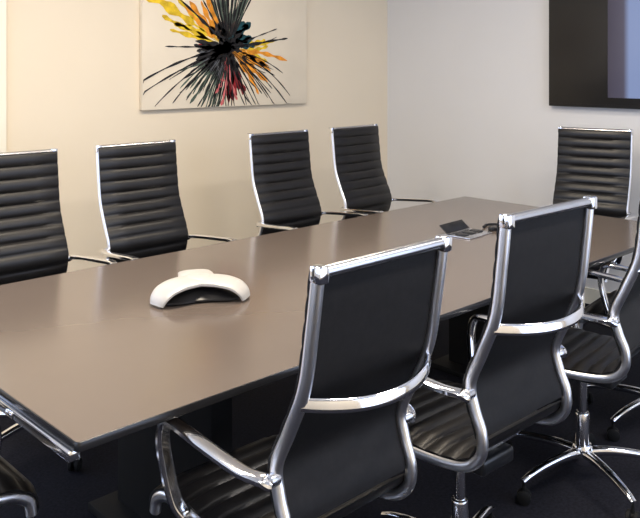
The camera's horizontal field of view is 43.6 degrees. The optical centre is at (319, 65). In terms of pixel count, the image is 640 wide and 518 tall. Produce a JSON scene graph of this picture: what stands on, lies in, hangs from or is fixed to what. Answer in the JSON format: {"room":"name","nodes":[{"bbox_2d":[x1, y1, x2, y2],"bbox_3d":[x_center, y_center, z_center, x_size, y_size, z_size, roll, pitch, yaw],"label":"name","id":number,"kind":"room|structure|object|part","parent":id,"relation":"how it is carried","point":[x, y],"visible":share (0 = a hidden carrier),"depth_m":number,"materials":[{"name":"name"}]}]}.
{"room":"conference room","nodes":[
{"label":"conference room","id":0,"kind":"room"},
{"bbox_2d":[6,0,386,271],"bbox_3d":[-1.995,0.145,3.995,6.920,2.750,0.120,0,0,-44],"label":"wall","id":1,"kind":"structure","parent":0,"point":[72,66],"depth_m":4.87,"materials":[{"name":"beige paint"}]},
{"bbox_2d":[0,0,5,152],"bbox_3d":[-1.708,0.145,4.169,0.135,2.750,0.030,0,0,-44],"label":"trim","id":2,"kind":"structure","parent":1,"relation":"attached to","point":[2,2],"depth_m":4.19,"materials":[{"name":"beige paint"}]},
{"bbox_2d":[139,0,305,109],"bbox_3d":[-0.588,-0.152,5.244,1.340,0.835,0.039,0,0,-44],"label":"painting","id":3,"kind":"object","parent":1,"relation":"attached to","point":[193,53],"visible":1,"depth_m":5.17,"materials":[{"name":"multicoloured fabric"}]},
{"bbox_2d":[0,303,639,517],"bbox_3d":[0.000,1.570,2.016,7.040,0.100,5.740,0,0,-44],"label":"floor","id":4,"kind":"structure","parent":0,"point":[567,489],"depth_m":3.00,"materials":[{"name":"grey carpet"}]},
{"bbox_2d":[0,426,39,517],"bbox_3d":[-1.062,0.945,1.961,0.682,1.150,0.628,0,0,-44],"label":"office chair","id":5,"kind":"object","parent":4,"relation":"on","point":[15,488],"visible":1,"depth_m":1.99,"materials":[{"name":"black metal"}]},
{"bbox_3d":[-0.904,0.938,1.778,0.374,0.256,0.074,0,0,-44],"label":"armrest","id":6,"kind":"part","parent":5,"relation":"part of","materials":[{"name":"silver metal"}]},
{"bbox_3d":[-0.926,0.753,1.812,0.594,0.750,0.026,0,0,-44],"label":"rail","id":7,"kind":"part","parent":5,"relation":"part of","materials":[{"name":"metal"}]},
{"bbox_3d":[-1.027,1.043,1.997,0.508,0.142,0.422,0,0,-44],"label":"seat","id":8,"kind":"part","parent":5,"relation":"part of","materials":[{"name":"black leather"}]},
{"bbox_2d":[0,148,117,471],"bbox_3d":[-1.138,0.945,3.227,0.628,1.150,0.682,0,0,-44],"label":"office chair","id":9,"kind":"object","parent":4,"relation":"on","point":[33,242],"visible":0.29,"depth_m":3.42,"materials":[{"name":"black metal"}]},
{"bbox_3d":[-1.290,1.424,3.248,0.287,0.058,0.036,0,0,10],"label":"leg","id":10,"kind":"part","parent":9,"relation":"part of","materials":[{"name":"silver metal"}]},
{"bbox_3d":[-1.206,1.424,3.075,0.036,0.058,0.287,0,0,28],"label":"leg","id":11,"kind":"part","parent":9,"relation":"part of","materials":[{"name":"silver metal"}]},
{"bbox_3d":[-1.283,0.667,3.380,0.422,0.579,0.125,0,0,-44],"label":"backrest","id":12,"kind":"part","parent":9,"relation":"part of","materials":[{"name":"black leather"}]},
{"bbox_3d":[-0.972,0.938,3.407,0.074,0.256,0.374,0,0,-44],"label":"armrest","id":13,"kind":"part","parent":9,"relation":"part of","materials":[{"name":"silver metal"}]},
{"bbox_2d":[94,139,236,264],"bbox_3d":[-0.688,0.945,3.661,0.628,1.150,0.682,0,0,-44],"label":"office chair","id":14,"kind":"object","parent":4,"relation":"on","point":[142,214],"visible":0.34,"depth_m":3.80,"materials":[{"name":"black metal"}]},
{"bbox_3d":[-0.837,0.753,3.526,0.026,0.750,0.594,0,0,-44],"label":"rail","id":15,"kind":"part","parent":14,"relation":"part of","materials":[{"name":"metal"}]},
{"bbox_3d":[-0.872,0.938,3.504,0.074,0.256,0.374,0,0,-44],"label":"armrest","id":16,"kind":"part","parent":14,"relation":"part of","materials":[{"name":"silver metal"}]},
{"bbox_3d":[-0.834,0.667,3.814,0.422,0.579,0.125,0,0,-44],"label":"backrest","id":17,"kind":"part","parent":14,"relation":"part of","materials":[{"name":"black leather"}]},
{"bbox_3d":[-0.522,0.938,3.841,0.074,0.256,0.374,0,0,-44],"label":"armrest","id":18,"kind":"part","parent":14,"relation":"part of","materials":[{"name":"silver metal"}]},
{"bbox_2d":[149,234,451,517],"bbox_3d":[-0.058,0.959,1.958,0.671,1.122,0.627,0,0,43],"label":"office chair","id":19,"kind":"object","parent":4,"relation":"on","point":[370,327],"visible":1,"depth_m":1.79,"materials":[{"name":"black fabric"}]},
{"bbox_3d":[-0.240,0.955,1.787,0.074,0.256,0.374,0,3,-44],"label":"armrest","id":20,"kind":"part","parent":19,"relation":"part of","materials":[{"name":"silver metal"}]},
{"bbox_3d":[-0.211,0.770,1.815,0.026,0.750,0.594,0,3,-44],"label":"rail","id":21,"kind":"part","parent":19,"relation":"part of","materials":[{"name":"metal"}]},
{"bbox_3d":[-0.113,1.058,2.005,0.422,0.119,0.513,0,0,-44],"label":"seat","id":22,"kind":"part","parent":19,"relation":"part of","materials":[{"name":"black leather"}]},
{"bbox_3d":[0.081,0.694,1.805,0.422,0.579,0.125,0,3,-44],"label":"backrest","id":23,"kind":"part","parent":19,"relation":"part of","materials":[{"name":"black leather"}]},
{"bbox_3d":[0.090,0.702,1.796,0.379,0.560,0.117,0,3,-44],"label":"panel","id":24,"kind":"part","parent":19,"relation":"part of","materials":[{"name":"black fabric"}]},
{"bbox_3d":[0.110,0.955,2.125,0.074,0.256,0.374,0,3,-44],"label":"armrest","id":25,"kind":"part","parent":19,"relation":"part of","materials":[{"name":"silver metal"}]},
{"bbox_3d":[0.081,0.770,2.097,0.026,0.750,0.594,0,3,-44],"label":"rail","id":26,"kind":"part","parent":19,"relation":"part of","materials":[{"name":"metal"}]},
{"bbox_2d":[247,129,367,235],"bbox_3d":[-0.034,0.945,4.293,0.628,1.150,0.682,0,0,-44],"label":"office chair","id":27,"kind":"object","parent":4,"relation":"on","point":[285,194],"visible":0.34,"depth_m":4.43,"materials":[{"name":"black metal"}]},
{"bbox_3d":[-0.182,0.753,4.158,0.026,0.750,0.594,0,0,-44],"label":"rail","id":28,"kind":"part","parent":27,"relation":"part of","materials":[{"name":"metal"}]},
{"bbox_3d":[-0.217,0.938,4.136,0.074,0.256,0.374,0,0,-44],"label":"armrest","id":29,"kind":"part","parent":27,"relation":"part of","materials":[{"name":"silver metal"}]},
{"bbox_3d":[-0.179,0.667,4.447,0.422,0.579,0.125,0,0,-44],"label":"backrest","id":30,"kind":"part","parent":27,"relation":"part of","materials":[{"name":"black leather"}]},
{"bbox_3d":[0.133,0.938,4.474,0.074,0.256,0.374,0,0,-44],"label":"armrest","id":31,"kind":"part","parent":27,"relation":"part of","materials":[{"name":"silver metal"}]},
{"bbox_2d":[0,197,636,517],"bbox_3d":[0.182,1.150,3.219,3.181,0.740,1.306,0,0,-44],"label":"conference table","id":32,"kind":"object","parent":4,"relation":"on","point":[87,361],"visible":0.66,"depth_m":2.51,"materials":[{"name":"brown laminate"}]},
{"bbox_3d":[-0.952,0.812,2.124,0.028,0.023,1.270,0,0,-44],"label":"rail","id":33,"kind":"part","parent":32,"relation":"part of","materials":[{"name":"silver metal"}]},
{"bbox_2d":[150,269,249,307],"bbox_3d":[-0.384,0.742,2.700,0.295,0.070,0.332,0,0,13],"label":"phone","id":34,"kind":"object","parent":32,"relation":"on","point":[193,285],"visible":1,"depth_m":2.64,"materials":[{"name":"white plastic"}]},
{"bbox_3d":[-0.474,0.743,2.640,0.122,0.067,0.171,0,0,43],"label":"arm","id":35,"kind":"part","parent":34,"relation":"part of","materials":[{"name":"white plastic"}]},
{"bbox_3d":[-0.438,0.743,2.793,0.122,0.067,0.171,0,0,-17],"label":"arm","id":36,"kind":"part","parent":34,"relation":"part of","materials":[{"name":"white plastic"}]},
{"bbox_3d":[-0.323,0.743,2.686,0.171,0.067,0.122,0,0,13],"label":"arm","id":37,"kind":"part","parent":34,"relation":"part of","materials":[{"name":"white plastic"}]},
{"bbox_2d":[439,219,491,239],"bbox_3d":[0.677,0.758,3.717,0.168,0.044,0.200,0,0,42],"label":"cable box","id":38,"kind":"object","parent":32,"relation":"on","point":[459,228],"visible":0.94,"depth_m":3.72,"materials":[{"name":"metal"}]},
{"bbox_3d":[0.631,0.755,3.758,0.045,0.037,0.190,0,0,42],"label":"lid","id":39,"kind":"part","parent":38,"relation":"part of","materials":[{"name":"black plastic"}]},
{"bbox_2d":[455,233,468,236],"bbox_3d":[0.651,0.771,3.660,0.050,0.006,0.040,0,0,42],"label":"socket","id":40,"kind":"object","parent":38,"relation":"attached to","point":[456,234],"depth_m":3.65,"materials":[{"name":"black plastic"}]},
{"bbox_3d":[0.687,0.777,3.708,0.140,0.006,0.200,0,0,42],"label":"plate","id":41,"kind":"part","parent":38,"relation":"part of","materials":[{"name":"metal"}]},
{"bbox_2d":[462,231,475,234],"bbox_3d":[0.691,0.771,3.705,0.050,0.006,0.040,0,0,42],"label":"socket","id":42,"kind":"object","parent":38,"relation":"attached to","point":[467,232],"depth_m":3.69,"materials":[{"name":"black plastic"}]},
{"bbox_2d":[469,229,482,231],"bbox_3d":[0.731,0.771,3.749,0.050,0.006,0.040,0,0,42],"label":"socket","id":43,"kind":"object","parent":38,"relation":"attached to","point":[474,230],"depth_m":3.74,"materials":[{"name":"black plastic"}]},
{"bbox_2d":[482,223,496,230],"bbox_3d":[0.841,0.762,3.844,0.119,0.036,0.140,0,0,-11],"label":"cable","id":44,"kind":"object","parent":32,"relation":"on","point":[492,228],"visible":0.51,"depth_m":3.80,"materials":[{"name":"black plastic"}]},
{"bbox_2d":[329,124,438,333],"bbox_3d":[0.422,0.945,4.747,0.682,1.150,0.628,0,0,43],"label":"office chair","id":45,"kind":"object","parent":4,"relation":"on","point":[361,181],"visible":0.36,"depth_m":4.87,"materials":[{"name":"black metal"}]},
{"bbox_3d":[0.280,0.753,4.604,0.594,0.750,0.026,0,0,43],"label":"rail","id":46,"kind":"part","parent":45,"relation":"part of","materials":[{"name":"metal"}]},
{"bbox_3d":[0.247,0.938,4.580,0.374,0.256,0.074,0,0,43],"label":"armrest","id":47,"kind":"part","parent":45,"relation":"part of","materials":[{"name":"silver metal"}]},
{"bbox_3d":[0.268,0.667,4.892,0.125,0.579,0.422,0,0,43],"label":"backrest","id":48,"kind":"part","parent":45,"relation":"part of","materials":[{"name":"black leather"}]},
{"bbox_3d":[0.578,0.938,4.936,0.374,0.256,0.074,0,0,43],"label":"armrest","id":49,"kind":"part","parent":45,"relation":"part of","materials":[{"name":"silver metal"}]},
{"bbox_2d":[381,195,596,517],"bbox_3d":[0.419,0.945,2.342,0.628,1.150,0.682,0,0,-42],"label":"office chair","id":50,"kind":"object","parent":4,"relation":"on","point":[515,369],"visible":0.87,"depth_m":2.17,"materials":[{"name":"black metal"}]},
{"bbox_3d":[0.299,1.424,2.470,0.036,0.058,0.287,0,0,-42],"label":"leg","id":51,"kind":"part","parent":50,"relation":"part of","materials":[{"name":"silver metal"}]},
{"bbox_3d":[0.248,0.938,2.166,0.074,0.256,0.374,0,0,-43],"label":"armrest","id":52,"kind":"part","parent":50,"relation":"part of","materials":[{"name":"silver metal"}]},
{"bbox_3d":[0.272,0.753,2.199,0.026,0.750,0.594,0,0,-43],"label":"rail","id":53,"kind":"part","parent":50,"relation":"part of","materials":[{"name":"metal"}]},
{"bbox_3d":[0.560,0.667,2.185,0.422,0.579,0.125,0,0,-43],"label":"backrest","id":54,"kind":"part","parent":50,"relation":"part of","materials":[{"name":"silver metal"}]},
{"bbox_3d":[0.491,1.424,2.492,0.036,0.058,0.287,0,0,30],"label":"leg","id":55,"kind":"part","parent":50,"relation":"part of","materials":[{"name":"silver metal"}]},
{"bbox_3d":[0.384,1.043,2.378,0.422,0.142,0.508,0,0,-43],"label":"seat","id":56,"kind":"part","parent":50,"relation":"part of","materials":[{"name":"black leather"}]},
{"bbox_3d":[0.607,0.938,2.494,0.074,0.256,0.374,0,0,-43],"label":"armrest","id":57,"kind":"part","parent":50,"relation":"part of","materials":[{"name":"silver metal"}]},
{"bbox_3d":[0.570,0.675,2.175,0.379,0.560,0.117,0,0,-43],"label":"panel","id":58,"kind":"part","parent":50,"relation":"part of","materials":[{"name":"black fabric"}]},
{"bbox_3d":[0.572,0.753,2.473,0.026,0.750,0.594,0,0,-43],"label":"rail","id":59,"kind":"part","parent":50,"relation":"part of","materials":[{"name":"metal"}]},
{"bbox_2d":[505,202,639,517],"bbox_3d":[0.973,0.945,2.932,0.682,1.150,0.628,0,0,40],"label":"office chair","id":60,"kind":"object","parent":4,"relation":"on","point":[592,358],"visible":0.59,"depth_m":2.80,"materials":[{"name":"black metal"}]},
{"bbox_3d":[0.837,1.424,3.044,0.287,0.058,0.036,0,0,40],"label":"leg","id":61,"kind":"part","parent":60,"relation":"part of","materials":[{"name":"silver metal"}]},
{"bbox_3d":[0.823,1.424,2.851,0.287,0.058,0.036,0,0,-32],"label":"leg","id":62,"kind":"part","parent":60,"relation":"part of","materials":[{"name":"silver metal"}]},
{"bbox_3d":[1.139,0.938,3.108,0.374,0.256,0.074,0,0,40],"label":"armrest","id":63,"kind":"part","parent":60,"relation":"part of","materials":[{"name":"silver metal"}]},
{"bbox_3d":[0.827,0.938,2.735,0.374,0.256,0.074,0,0,40],"label":"armrest","id":64,"kind":"part","parent":60,"relation":"part of","materials":[{"name":"silver metal"}]},
{"bbox_3d":[0.933,1.043,2.963,0.508,0.142,0.422,0,0,40],"label":"seat","id":65,"kind":"part","parent":60,"relation":"part of","materials":[{"name":"black leather"}]},
{"bbox_3d":[0.846,0.753,2.771,0.594,0.750,0.026,0,0,40],"label":"rail","id":66,"kind":"part","parent":60,"relation":"part of","materials":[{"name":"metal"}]},
{"bbox_3d":[1.003,1.424,2.779,0.036,0.058,0.287,0,0,-14],"label":"leg","id":67,"kind":"part","parent":60,"relation":"part of","materials":[{"name":"silver metal"}]},
{"bbox_3d":[1.127,1.424,2.927,0.287,0.058,0.036,0,0,4],"label":"leg","id":68,"kind":"part","parent":60,"relation":"part of","materials":[{"name":"silver metal"}]},
{"bbox_3d":[1.134,0.667,2.795,0.125,0.579,0.422,0,0,40],"label":"backrest","id":69,"kind":"part","parent":60,"relation":"part of","materials":[{"name":"black leather"}]},
{"bbox_3d":[1.144,0.675,2.786,0.117,0.560,0.379,0,0,40],"label":"panel","id":70,"kind":"part","parent":60,"relation":"part of","materials":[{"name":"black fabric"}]},
{"bbox_2d":[536,126,636,328],"bbox_3d":[1.469,0.945,4.514,0.628,1.150,0.682,0,0,34],"label":"office chair","id":71,"kind":"object","parent":4,"relation":"on","point":[597,162],"visible":0.33,"depth_m":4.68,"materials":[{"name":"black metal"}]},
{"bbox_3d":[1.589,0.667,4.688,0.422,0.579,0.125,0,0,34],"label":"backrest","id":72,"kind":"part","parent":71,"relation":"part of","materials":[{"name":"black leather"}]},
{"bbox_3d":[1.565,1.424,4.374,0.036,0.058,0.287,0,0,-38],"label":"leg","id":73,"kind":"part","parent":71,"relation":"part of","materials":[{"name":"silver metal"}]},
{"bbox_3d":[1.442,1.043,4.471,0.422,0.142,0.508,0,0,34],"label":"seat","id":74,"kind":"part","parent":71,"relation":"part of","materials":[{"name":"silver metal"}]},
{"bbox_3d":[1.642,0.753,4.404,0.026,0.750,0.594,0,0,34],"label":"rail","id":75,"kind":"part","parent":71,"relation":"part of","materials":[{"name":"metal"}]},
{"bbox_3d":[1.680,0.938,4.389,0.074,0.256,0.374,0,0,34],"label":"armrest","id":76,"kind":"part","parent":71,"relation":"part of","materials":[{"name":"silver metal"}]},
{"bbox_2d":[579,263,639,441],"bbox_3d":[1.451,0.945,3.414,0.682,1.150,0.628,0,0,38],"label":"office chair","id":77,"kind":"object","parent":4,"relation":"on","point":[599,307],"visible":0.54,"depth_m":3.31,"materials":[{"name":"silver metal"}]},
{"bbox_3d":[1.329,0.753,3.249,0.594,0.750,0.026,0,0,38],"label":"rail","id":78,"kind":"part","parent":77,"relation":"part of","materials":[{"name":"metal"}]},
{"bbox_3d":[1.410,1.043,3.444,0.508,0.142,0.422,0,0,38],"label":"seat","id":79,"kind":"part","parent":77,"relation":"part of","materials":[{"name":"black leather"}]},
{"bbox_3d":[1.311,1.424,3.521,0.287,0.058,0.036,0,0,38],"label":"leg","id":80,"kind":"part","parent":77,"relation":"part of","materials":[{"name":"silver metal"}]},
{"bbox_3d":[1.311,0.938,3.212,0.374,0.256,0.074,0,0,38],"label":"armrest","id":81,"kind":"part","parent":77,"relation":"part of","materials":[{"name":"silver metal"}]},
{"bbox_3d":[1.304,1.424,3.328,0.287,0.058,0.036,0,0,-34],"label":"leg","id":82,"kind":"part","parent":77,"relation":"part of","materials":[{"name":"silver metal"}]},
{"bbox_2d":[387,0,639,291],"bbox_3d":[2.489,0.145,4.419,0.120,2.750,5.740,0,0,-44],"label":"wall","id":83,"kind":"structure","parent":0,"point":[469,112],"depth_m":5.75,"materials":[{"name":"grey paint"}]},
{"bbox_2d":[549,0,639,108],"bbox_3d":[2.185,-0.278,4.605,0.058,1.080,1.900,0,0,-44],"label":"wall screen","id":84,"kind":"object","parent":83,"relation":"attached to","point":[594,45],"visible":1,"depth_m":5.03,"materials":[{"name":"black plastic"}]},
{"bbox_2d":[608,0,639,98],"bbox_3d":[2.097,-0.271,4.656,0.002,0.935,0.885,0,0,-44],"label":"picture","id":85,"kind":"object","parent":84,"relation":"attached to","point":[623,15],"depth_m":4.90,"materials":[{"name":"blue glass"}]},
{"bbox_2d":[584,287,610,303],"bbox_3d":[2.440,1.470,4.372,0.015,0.100,5.500,0,0,-44],"label":"baseboard","id":86,"kind":"structure","parent":83,"relation":"attached to","point":[591,294],"depth_m":5.10,"materials":[{"name":"beige paint"}]}
]}

